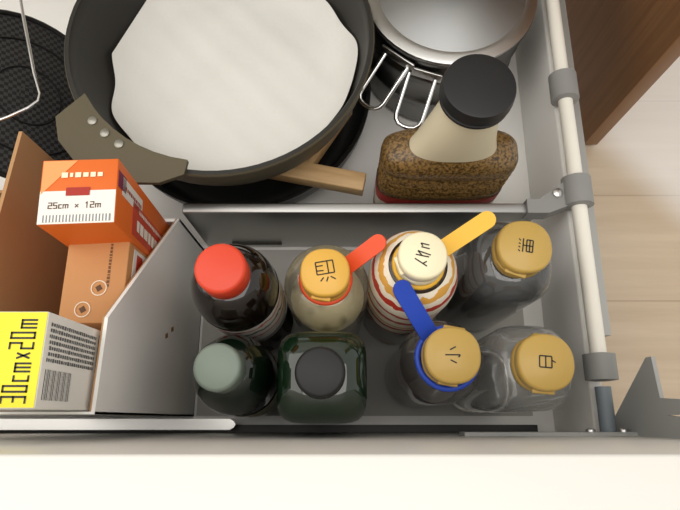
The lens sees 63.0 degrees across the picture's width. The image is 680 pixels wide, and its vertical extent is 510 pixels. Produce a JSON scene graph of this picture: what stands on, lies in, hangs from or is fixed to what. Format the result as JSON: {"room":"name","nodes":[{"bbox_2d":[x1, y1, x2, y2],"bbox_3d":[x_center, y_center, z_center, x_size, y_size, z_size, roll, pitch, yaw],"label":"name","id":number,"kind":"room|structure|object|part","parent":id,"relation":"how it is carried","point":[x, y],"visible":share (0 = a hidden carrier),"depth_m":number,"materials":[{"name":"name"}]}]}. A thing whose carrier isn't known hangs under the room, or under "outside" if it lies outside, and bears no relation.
{"room":"kitchen","nodes":[
{"label":"kitchen","id":0,"kind":"room"},
{"bbox_2d":[0,0,679,509],"bbox_3d":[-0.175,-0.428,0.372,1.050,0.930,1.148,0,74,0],"label":"drawer","id":1,"kind":"object","parent":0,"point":[577,454],"visible":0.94,"depth_m":0.49,"materials":[{"name":"white metal"}]},
{"bbox_2d":[0,131,68,411],"bbox_3d":[-0.344,0.028,0.504,0.163,0.216,0.224,0,74,0],"label":"cardboard box","id":2,"kind":"object","parent":1,"relation":"in","point":[33,261],"visible":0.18,"depth_m":0.46,"materials":[{"name":"brown cardboard"}]},
{"bbox_2d":[0,0,73,177],"bbox_3d":[-0.328,-0.167,0.579,0.160,0.139,0.177,-40,78,-11],"label":"screen","id":3,"kind":"object","parent":1,"relation":"in","point":[34,87],"visible":0.6,"depth_m":0.58,"materials":[{"name":"black"}]},
{"bbox_3d":[-0.308,-0.208,0.532,0.023,0.038,0.186,-17,72,41],"label":"wire handle","id":4,"kind":"part","parent":3,"relation":"part of","materials":[{"name":"silver metal"}]},
{"bbox_2d":[0,219,203,415],"bbox_3d":[-0.207,0.047,0.484,0.111,0.243,0.179,0,74,0],"label":"file box","id":5,"kind":"object","parent":1,"relation":"in","point":[148,349],"visible":0.73,"depth_m":0.45,"materials":[{"name":"white"}]},
{"bbox_2d":[0,312,100,411],"bbox_3d":[-0.185,0.097,0.437,0.054,0.299,0.051,0,74,0],"label":"box","id":6,"kind":"object","parent":5,"relation":"in","point":[48,359],"visible":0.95,"depth_m":0.30,"materials":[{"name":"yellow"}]},
{"bbox_2d":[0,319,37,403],"bbox_3d":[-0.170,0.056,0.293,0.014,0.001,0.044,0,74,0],"label":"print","id":7,"kind":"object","parent":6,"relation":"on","point":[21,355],"depth_m":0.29},
{"bbox_2d":[0,312,47,407],"bbox_3d":[-0.185,0.055,0.294,0.053,0.001,0.050,0,74,0],"label":"print","id":8,"kind":"object","parent":6,"relation":"on","point":[23,335],"depth_m":0.29,"materials":[{"name":"yellow"}]},
{"bbox_2d":[46,358,92,369],"bbox_3d":[-0.158,0.064,0.326,0.001,0.058,0.002,0,74,0],"label":"print","id":9,"kind":"object","parent":6,"relation":"attached to","point":[66,363],"depth_m":0.32},
{"bbox_2d":[48,352,92,364],"bbox_3d":[-0.158,0.061,0.327,0.001,0.057,0.002,0,74,0],"label":"print","id":10,"kind":"object","parent":6,"relation":"attached to","point":[59,355],"depth_m":0.32},
{"bbox_2d":[49,346,93,359],"bbox_3d":[-0.158,0.058,0.328,0.001,0.057,0.002,0,74,0],"label":"print","id":11,"kind":"object","parent":6,"relation":"attached to","point":[56,349],"depth_m":0.32},
{"bbox_2d":[50,334,94,349],"bbox_3d":[-0.158,0.052,0.330,0.001,0.058,0.002,0,74,0],"label":"print","id":12,"kind":"object","parent":6,"relation":"attached to","point":[83,345],"depth_m":0.33},
{"bbox_2d":[50,340,94,354],"bbox_3d":[-0.158,0.055,0.329,0.001,0.057,0.002,0,74,0],"label":"print","id":13,"kind":"object","parent":6,"relation":"attached to","point":[65,346],"depth_m":0.32},
{"bbox_2d":[51,323,95,339],"bbox_3d":[-0.158,0.046,0.331,0.001,0.058,0.002,0,74,0],"label":"print","id":14,"kind":"object","parent":6,"relation":"attached to","point":[76,332],"depth_m":0.33},
{"bbox_2d":[51,328,95,344],"bbox_3d":[-0.158,0.049,0.331,0.001,0.058,0.002,0,74,0],"label":"print","id":15,"kind":"object","parent":6,"relation":"attached to","point":[69,335],"depth_m":0.33},
{"bbox_2d":[59,242,146,330],"bbox_3d":[-0.181,0.047,0.504,0.046,0.199,0.064,0,74,0],"label":"box","id":16,"kind":"object","parent":5,"relation":"in","point":[97,274],"visible":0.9,"depth_m":0.41,"materials":[{"name":"brown cardboard"}]},
{"bbox_2d":[106,244,113,286],"bbox_3d":[-0.171,0.007,0.412,0.002,0.001,0.033,0,74,0],"label":"print","id":17,"kind":"object","parent":16,"relation":"on","point":[111,251],"depth_m":0.41},
{"bbox_2d":[37,159,169,256],"bbox_3d":[-0.185,-0.010,0.497,0.062,0.243,0.048,-3,74,-1],"label":"box","id":18,"kind":"object","parent":5,"relation":"in","point":[94,201],"visible":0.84,"depth_m":0.39,"materials":[{"name":"orange cardboard"}]},
{"bbox_2d":[192,334,277,416],"bbox_3d":[-0.084,0.107,0.481,0.064,0.215,0.064,0,74,0],"label":"oil bottle","id":19,"kind":"object","parent":1,"relation":"in","point":[233,374],"visible":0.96,"depth_m":0.41,"materials":[{"name":"green glass"}]},
{"bbox_2d":[191,244,294,352],"bbox_3d":[-0.081,0.042,0.487,0.066,0.240,0.066,0,74,0],"label":"sauce bottle","id":20,"kind":"object","parent":1,"relation":"in","point":[235,288],"visible":0.83,"depth_m":0.40,"materials":[{"name":"black"}]},
{"bbox_2d":[153,74,370,203],"bbox_3d":[-0.112,-0.267,0.660,0.293,0.084,0.468,0,74,0],"label":"frying pan","id":21,"kind":"object","parent":1,"relation":"in","point":[268,191],"visible":0.25,"depth_m":0.64,"materials":[{"name":"black metal"}]},
{"bbox_2d":[55,0,374,185],"bbox_3d":[-0.115,-0.197,0.562,0.296,0.084,0.304,0,74,0],"label":"frying pan","id":22,"kind":"object","parent":21,"relation":"on","point":[87,129],"visible":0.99,"depth_m":0.52,"materials":[{"name":"brown metal"}]},
{"bbox_3d":[-0.198,-0.094,0.493,0.128,0.005,0.066,40,77,11],"label":"bracket plate","id":23,"kind":"part","parent":22,"relation":"part of","materials":[{"name":"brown metal"}]},
{"bbox_2d":[112,0,357,170],"bbox_3d":[-0.111,-0.191,0.580,0.258,0.036,0.257,0,74,0],"label":"paper towel","id":24,"kind":"object","parent":22,"relation":"in","point":[213,85],"visible":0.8,"depth_m":0.59,"materials":[{"name":"white paper"}]},
{"bbox_2d":[269,112,365,195],"bbox_3d":[-0.075,-0.114,0.591,0.204,0.017,0.104,0,74,0],"label":"wooden trivet","id":25,"kind":"object","parent":21,"relation":"in","point":[310,173],"visible":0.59,"depth_m":0.57,"materials":[{"name":"brown wood"}]},
{"bbox_2d":[277,332,366,423],"bbox_3d":[-0.013,0.110,0.477,0.067,0.220,0.067,0,74,0],"label":"olive oil bottle","id":26,"kind":"object","parent":1,"relation":"in","point":[322,376],"visible":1,"depth_m":0.40,"materials":[{"name":"green glass"}]},
{"bbox_2d":[284,234,386,334],"bbox_3d":[-0.005,0.042,0.502,0.079,0.210,0.068,0,74,0],"label":"bottle","id":27,"kind":"object","parent":1,"relation":"in","point":[326,287],"visible":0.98,"depth_m":0.45,"materials":[{"name":"beige glass"}]},
{"bbox_3d":[-0.150,0.166,0.436,1.000,0.470,0.045,0,74,0],"label":"panel","id":28,"kind":"part","parent":1,"relation":"part of","materials":[{"name":"white"}]},
{"bbox_2d":[363,211,495,344],"bbox_3d":[0.068,0.032,0.495,0.090,0.230,0.071,0,74,0],"label":"bottle","id":29,"kind":"object","parent":1,"relation":"in","point":[425,260],"visible":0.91,"depth_m":0.41,"materials":[{"name":"multicoloured plastic"}]},
{"bbox_2d":[385,280,482,407],"bbox_3d":[0.067,0.092,0.483,0.090,0.218,0.064,27,75,8],"label":"vinegar bottle","id":30,"kind":"object","parent":1,"relation":"in","point":[438,362],"visible":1,"depth_m":0.40,"materials":[{"name":"clear glass"}]},
{"bbox_2d":[373,54,517,203],"bbox_3d":[0.101,-0.095,0.533,0.128,0.230,0.063,0,74,0],"label":"bottle","id":31,"kind":"object","parent":1,"relation":"in","point":[459,154],"visible":0.98,"depth_m":0.49,"materials":[{"name":"beige"}]},
{"bbox_2d":[358,0,537,128],"bbox_3d":[0.112,-0.240,0.606,0.186,0.172,0.229,0,74,0],"label":"cooking pot","id":32,"kind":"object","parent":1,"relation":"in","point":[416,41],"visible":0.71,"depth_m":0.56,"materials":[{"name":"silver metal"}]},
{"bbox_3d":[0.060,-0.202,0.571,0.040,0.012,0.003,37,77,10],"label":"hinge plate","id":33,"kind":"part","parent":32,"relation":"part of","materials":[{"name":"silver metal"}]},
{"bbox_3d":[0.086,-0.187,0.573,0.040,0.012,0.003,18,74,5],"label":"hinge plate","id":34,"kind":"part","parent":32,"relation":"part of","materials":[{"name":"silver metal"}]},
{"bbox_2d":[437,221,551,331],"bbox_3d":[0.136,0.023,0.508,0.067,0.210,0.067,0,74,0],"label":"vinegar bottle","id":35,"kind":"object","parent":1,"relation":"in","point":[507,268],"visible":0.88,"depth_m":0.47,"materials":[{"name":"grey"}]},
{"bbox_2d":[452,325,574,413],"bbox_3d":[0.143,0.104,0.484,0.065,0.210,0.065,0,74,0],"label":"vinegar bottle","id":36,"kind":"object","parent":1,"relation":"in","point":[539,366],"visible":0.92,"depth_m":0.41,"materials":[{"name":"clear glass"}]},
{"bbox_3d":[0.201,-0.052,0.534,0.049,0.018,0.032,0,74,0],"label":"divider arm","id":37,"kind":"part","parent":1,"relation":"part of","materials":[{"name":"grey"}]},
{"bbox_3d":[0.226,-0.238,0.582,0.014,0.014,0.713,0,74,0],"label":"gallery rail","id":38,"kind":"part","parent":1,"relation":"part of","materials":[{"name":"white metal"}]},
{"bbox_2d":[585,56,679,415],"bbox_3d":[0.300,-0.467,0.889,3.800,0.001,3.800,0,74,0],"label":"floor","id":39,"kind":"structure","parent":0,"point":[634,170],"depth_m":0.76,"materials":[{"name":"brown wood"}]},
{"bbox_2d":[565,0,679,144],"bbox_3d":[0.607,-0.867,0.507,0.520,0.950,1.200,0,74,0],"label":"base cabinet","id":40,"kind":"object","parent":39,"relation":"on","point":[621,48],"visible":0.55,"depth_m":0.70,"materials":[{"name":"brown wood"}]}
]}

